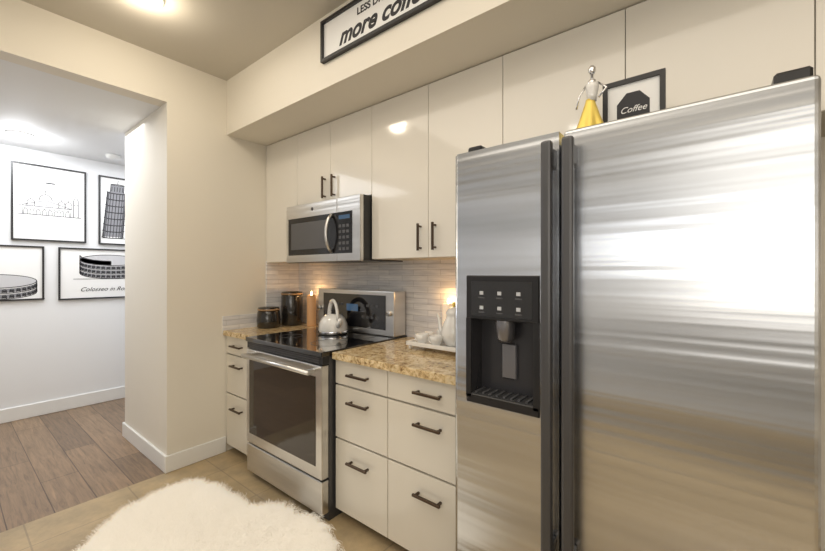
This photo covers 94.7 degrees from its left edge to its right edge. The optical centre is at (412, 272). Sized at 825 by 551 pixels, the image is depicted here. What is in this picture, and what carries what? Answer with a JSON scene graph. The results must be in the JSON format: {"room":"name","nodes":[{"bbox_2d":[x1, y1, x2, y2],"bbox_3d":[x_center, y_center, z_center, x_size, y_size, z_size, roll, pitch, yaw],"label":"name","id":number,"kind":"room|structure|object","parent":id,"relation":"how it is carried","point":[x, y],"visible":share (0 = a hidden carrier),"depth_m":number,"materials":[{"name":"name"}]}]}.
{"room":"kitchen","nodes":[
{"label":"kitchen","id":0,"kind":"room"},
{"bbox_2d":[0,144,124,409],"bbox_3d":[-3.499,0.097,3.704,0.100,2.500,5.200,0,0,39],"label":"wall","id":1,"kind":"structure","parent":0,"point":[52,346],"depth_m":3.68,"materials":[{"name":"white paint"}]},
{"bbox_2d":[0,245,44,300],"bbox_3d":[-3.720,0.002,3.327,0.022,0.505,0.726,0,0,39],"label":"picture frame","id":2,"kind":"object","parent":1,"relation":"attached to","point":[21,272],"visible":1,"depth_m":3.49,"materials":[{"name":"black"}]},
{"bbox_2d":[11,160,85,242],"bbox_3d":[-3.469,-0.658,3.641,0.022,0.715,0.525,0,0,39],"label":"picture frame","id":3,"kind":"object","parent":1,"relation":"attached to","point":[48,203],"visible":1,"depth_m":3.62,"materials":[{"name":"black"}]},
{"bbox_2d":[0,386,124,423],"bbox_3d":[-3.485,1.284,3.629,0.016,0.125,5.100,0,0,39],"label":"baseboard","id":4,"kind":"structure","parent":1,"relation":"attached to","point":[40,408],"depth_m":3.69,"materials":[{"name":"white wood"}]},
{"bbox_2d":[58,247,124,299],"bbox_3d":[-3.210,0.009,3.965,0.022,0.515,0.720,0,0,39],"label":"picture frame","id":5,"kind":"object","parent":1,"relation":"attached to","point":[79,269],"visible":0.65,"depth_m":3.87,"materials":[{"name":"black"}]},
{"bbox_2d":[81,287,123,290],"bbox_3d":[-3.195,0.167,3.982,0.001,0.041,0.428,0,0,39],"label":"colosseo caption text","id":6,"kind":"object","parent":5,"relation":"attached to","point":[102,289],"visible":0.73,"depth_m":3.93,"materials":[{"name":"grey paint"}]},
{"bbox_2d":[98,175,124,244],"bbox_3d":[-3.079,-0.653,4.129,0.022,0.715,0.525,0,0,39],"label":"picture frame","id":7,"kind":"object","parent":1,"relation":"attached to","point":[111,210],"visible":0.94,"depth_m":4.01,"materials":[{"name":"black"}]},
{"bbox_2d":[0,59,159,165],"bbox_3d":[-2.726,-1.203,3.086,2.080,0.100,5.200,0,0,39],"label":"ceiling","id":8,"kind":"structure","parent":0,"point":[51,113],"depth_m":2.77,"materials":[{"name":"white paint"}]},
{"bbox_2d":[5,130,34,138],"bbox_3d":[-3.252,-1.147,3.148,0.176,0.011,0.176,0,0,39],"label":"recessed light","id":9,"kind":"object","parent":8,"relation":"in","point":[20,134],"visible":1,"depth_m":3.14,"materials":[{"name":"white"}]},
{"bbox_2d":[105,153,120,159],"bbox_3d":[-2.932,-1.135,3.724,0.124,0.035,0.124,0,0,39],"label":"smoke detector","id":10,"kind":"object","parent":8,"relation":"attached to","point":[113,156],"visible":1,"depth_m":3.69,"materials":[{"name":"white plastic"}]},
{"bbox_2d":[0,0,265,455],"bbox_3d":[-2.208,-0.053,2.608,0.915,2.800,5.100,0,0,39],"label":"wall","id":11,"kind":"structure","parent":0,"point":[195,223],"depth_m":2.72,"materials":[{"name":"white paint"}]},
{"bbox_2d":[122,422,165,471],"bbox_3d":[-2.026,1.290,2.849,0.931,0.115,0.016,0,0,39],"label":"baseboard","id":12,"kind":"object","parent":11,"relation":"attached to","point":[147,448],"visible":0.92,"depth_m":2.80,"materials":[{"name":"white wood"}]},
{"bbox_2d":[164,436,225,473],"bbox_3d":[-1.534,1.290,2.706,0.016,0.115,0.407,0,0,39],"label":"baseboard","id":13,"kind":"structure","parent":11,"relation":"attached to","point":[187,457],"depth_m":2.69,"materials":[{"name":"white"}]},
{"bbox_2d":[266,135,297,262],"bbox_3d":[-0.938,-0.562,3.114,0.434,0.958,0.316,0,0,39],"label":"upper cabinet","id":14,"kind":"object","parent":11,"relation":"attached to","point":[281,156],"depth_m":3.00,"materials":[{"name":"white paint"}]},
{"bbox_2d":[21,0,347,80],"bbox_3d":[-0.406,-1.503,0.463,4.820,0.100,4.000,0,0,39],"label":"ceiling","id":15,"kind":"structure","parent":0,"point":[226,40],"depth_m":2.22,"materials":[{"name":"beige paint"}]},
{"bbox_2d":[133,0,164,7],"bbox_3d":[-1.401,-1.446,1.988,0.176,0.011,0.176,0,0,39],"label":"recessed light","id":16,"kind":"object","parent":15,"relation":"in","point":[153,3],"visible":1,"depth_m":2.04,"materials":[{"name":"white"}]},
{"bbox_2d":[227,0,646,145],"bbox_3d":[0.628,-1.248,1.659,4.700,0.410,0.640,0,0,39],"label":"soffit beam","id":17,"kind":"structure","parent":15,"relation":"attached to","point":[292,86],"depth_m":1.99,"materials":[{"name":"white paint"}]},
{"bbox_2d":[320,0,441,63],"bbox_3d":[-0.159,-1.296,1.862,0.902,0.229,0.022,0,0,39],"label":"coffee sign","id":18,"kind":"object","parent":17,"relation":"attached to","point":[335,25],"visible":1,"depth_m":1.97,"materials":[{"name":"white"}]},
{"bbox_2d":[357,0,379,14],"bbox_3d":[-0.172,-1.352,1.875,0.293,0.039,0.001,0,0,39],"label":"sign text top","id":19,"kind":"object","parent":18,"relation":"attached to","point":[367,3],"visible":1,"depth_m":1.93,"materials":[{"name":"grey paint"}]},
{"bbox_2d":[339,0,418,45],"bbox_3d":[-0.151,-1.271,1.859,0.627,0.094,0.001,0,0,39],"label":"sign text","id":20,"kind":"object","parent":18,"relation":"attached to","point":[370,21],"visible":1,"depth_m":1.89,"materials":[{"name":"grey paint"}]},
{"bbox_2d":[0,398,408,550],"bbox_3d":[-0.844,1.377,1.581,6.900,0.060,5.200,0,0,39],"label":"floor","id":21,"kind":"structure","parent":0,"point":[52,463],"depth_m":2.46,"materials":[{"name":"brown wood"}]},
{"bbox_2d":[72,476,341,550],"bbox_3d":[-0.929,1.315,1.615,1.701,0.064,1.114,0,0,39],"label":"sheepskin rug","id":22,"kind":"object","parent":21,"relation":"on","point":[194,514],"visible":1,"depth_m":1.89,"materials":[{"name":"fur"}]},
{"bbox_2d":[223,322,317,454],"bbox_3d":[-1.043,0.889,2.967,0.452,0.915,0.678,0,0,39],"label":"base cabinet","id":23,"kind":"object","parent":21,"relation":"on","point":[236,394],"visible":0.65,"depth_m":2.77,"materials":[{"name":"white paint"}]},
{"bbox_2d":[257,306,280,328],"bbox_3d":[-1.138,0.348,3.007,0.180,0.166,0.180,0,0,39],"label":"canister","id":24,"kind":"object","parent":23,"relation":"on","point":[268,317],"visible":1,"depth_m":2.94,"materials":[{"name":"black ceramic"}]},
{"bbox_2d":[281,291,302,325],"bbox_3d":[-1.002,0.290,3.160,0.178,0.281,0.178,0,0,39],"label":"canister","id":25,"kind":"object","parent":23,"relation":"on","point":[291,308],"visible":1,"depth_m":3.09,"materials":[{"name":"black ceramic"}]},
{"bbox_2d":[307,291,315,325],"bbox_3d":[-0.825,0.291,3.102,0.074,0.280,0.074,0,0,39],"label":"candle","id":26,"kind":"object","parent":23,"relation":"on","point":[311,309],"visible":1,"depth_m":3.07,"materials":[{"name":"brown wax"}]},
{"bbox_2d":[241,288,406,520],"bbox_3d":[-0.588,0.735,2.525,0.796,1.225,0.779,0,0,39],"label":"stove","id":27,"kind":"object","parent":21,"relation":"on","point":[291,413],"visible":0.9,"depth_m":2.27,"materials":[{"name":"grey metal"}]},
{"bbox_2d":[318,299,347,334],"bbox_3d":[-0.542,0.302,2.652,0.242,0.243,0.209,0,0,39],"label":"kettle","id":28,"kind":"object","parent":27,"relation":"on","point":[333,323],"visible":1,"depth_m":2.59,"materials":[{"name":"white ceramic"}]},
{"bbox_2d":[332,337,455,550],"bbox_3d":[0.114,0.889,2.042,0.890,0.915,0.678,0,0,39],"label":"base cabinet","id":29,"kind":"object","parent":21,"relation":"on","point":[396,441],"visible":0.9,"depth_m":1.81,"materials":[{"name":"white paint"}]},
{"bbox_2d":[406,302,455,351],"bbox_3d":[0.164,0.296,2.120,0.360,0.270,0.200,0,0,39],"label":"tray","id":30,"kind":"object","parent":29,"relation":"on","point":[444,338],"visible":0.79,"depth_m":2.06,"materials":[{"name":"white ceramic"}]},
{"bbox_2d":[442,298,452,325],"bbox_3d":[0.220,0.293,2.318,0.074,0.275,0.074,0,0,39],"label":"candle","id":31,"kind":"object","parent":29,"relation":"on","point":[446,306],"visible":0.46,"depth_m":2.29,"materials":[{"name":"white wax"}]},
{"bbox_2d":[456,66,820,550],"bbox_3d":[0.746,0.438,1.386,0.917,1.818,0.880,0,0,39],"label":"fridge","id":32,"kind":"object","parent":21,"relation":"on","point":[638,332],"visible":1,"depth_m":1.00,"materials":[{"name":"grey metal"}]},
{"bbox_2d":[576,65,606,128],"bbox_3d":[0.612,-0.576,1.313,0.138,0.274,0.141,0,0,39],"label":"figurine","id":33,"kind":"object","parent":32,"relation":"on","point":[590,115],"visible":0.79,"depth_m":1.29,"materials":[{"name":"yellow ceramic"}]},
{"bbox_2d":[603,68,665,121],"bbox_3d":[0.785,-0.558,1.344,0.190,0.239,0.076,0,0,39],"label":"framed picture","id":34,"kind":"object","parent":32,"relation":"on","point":[648,89],"visible":0.4,"depth_m":1.31,"materials":[{"name":"black"}]},
{"bbox_2d":[621,104,646,113],"bbox_3d":[0.768,-0.570,1.318,0.079,0.021,0.001,0,0,39],"label":"label","id":35,"kind":"object","parent":34,"relation":"attached to","point":[634,108],"visible":1,"depth_m":1.31,"materials":[{"name":"white paint"}]},
{"bbox_2d":[821,137,824,550],"bbox_3d":[0.859,-0.053,1.948,4.700,2.800,0.100,0,0,39],"label":"wall","id":36,"kind":"structure","parent":0,"point":[822,343],"depth_m":1.38,"materials":[{"name":"white paint"}]},
{"bbox_2d":[298,107,369,204],"bbox_3d":[-0.461,-0.763,2.733,0.786,0.556,0.316,0,0,39],"label":"upper cabinet","id":37,"kind":"object","parent":36,"relation":"attached to","point":[334,156],"depth_m":2.57,"materials":[{"name":"white paint"}]},
{"bbox_2d":[287,194,402,262],"bbox_3d":[-0.510,-0.274,2.671,0.776,0.410,0.474,0,0,39],"label":"microwave","id":38,"kind":"object","parent":37,"relation":"attached to","point":[337,230],"visible":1,"depth_m":2.45,"materials":[{"name":"silver metal"}]},
{"bbox_2d":[223,259,455,336],"bbox_3d":[-0.374,0.179,2.441,2.160,0.545,0.670,0,0,39],"label":"tile backsplash","id":39,"kind":"structure","parent":36,"relation":"attached to","point":[428,287],"depth_m":2.75,"materials":[{"name":"tile"}]},
{"bbox_2d":[370,55,505,260],"bbox_3d":[0.188,-0.562,2.213,0.877,0.958,0.316,0,0,39],"label":"upper cabinet","id":40,"kind":"object","parent":36,"relation":"attached to","point":[395,158],"depth_m":2.10,"materials":[{"name":"white paint"}]},
{"bbox_2d":[506,7,629,142],"bbox_3d":[0.733,-0.767,1.778,0.517,0.548,0.316,0,0,39],"label":"upper cabinet","id":41,"kind":"object","parent":36,"relation":"attached to","point":[545,79],"depth_m":1.64,"materials":[{"name":"white paint"}]},
{"bbox_2d":[630,0,821,119],"bbox_3d":[1.137,-0.767,1.455,0.517,0.548,0.316,0,0,39],"label":"upper cabinet","id":42,"kind":"object","parent":36,"relation":"attached to","point":[707,49],"depth_m":1.31,"materials":[{"name":"white paint"}]},
{"bbox_2d":[821,0,824,136],"bbox_3d":[1.540,-0.767,1.133,0.517,0.548,0.316,0,0,39],"label":"upper cabinet","id":43,"kind":"object","parent":36,"relation":"attached to","point":[823,1],"depth_m":1.16,"materials":[{"name":"white paint"}]}
]}

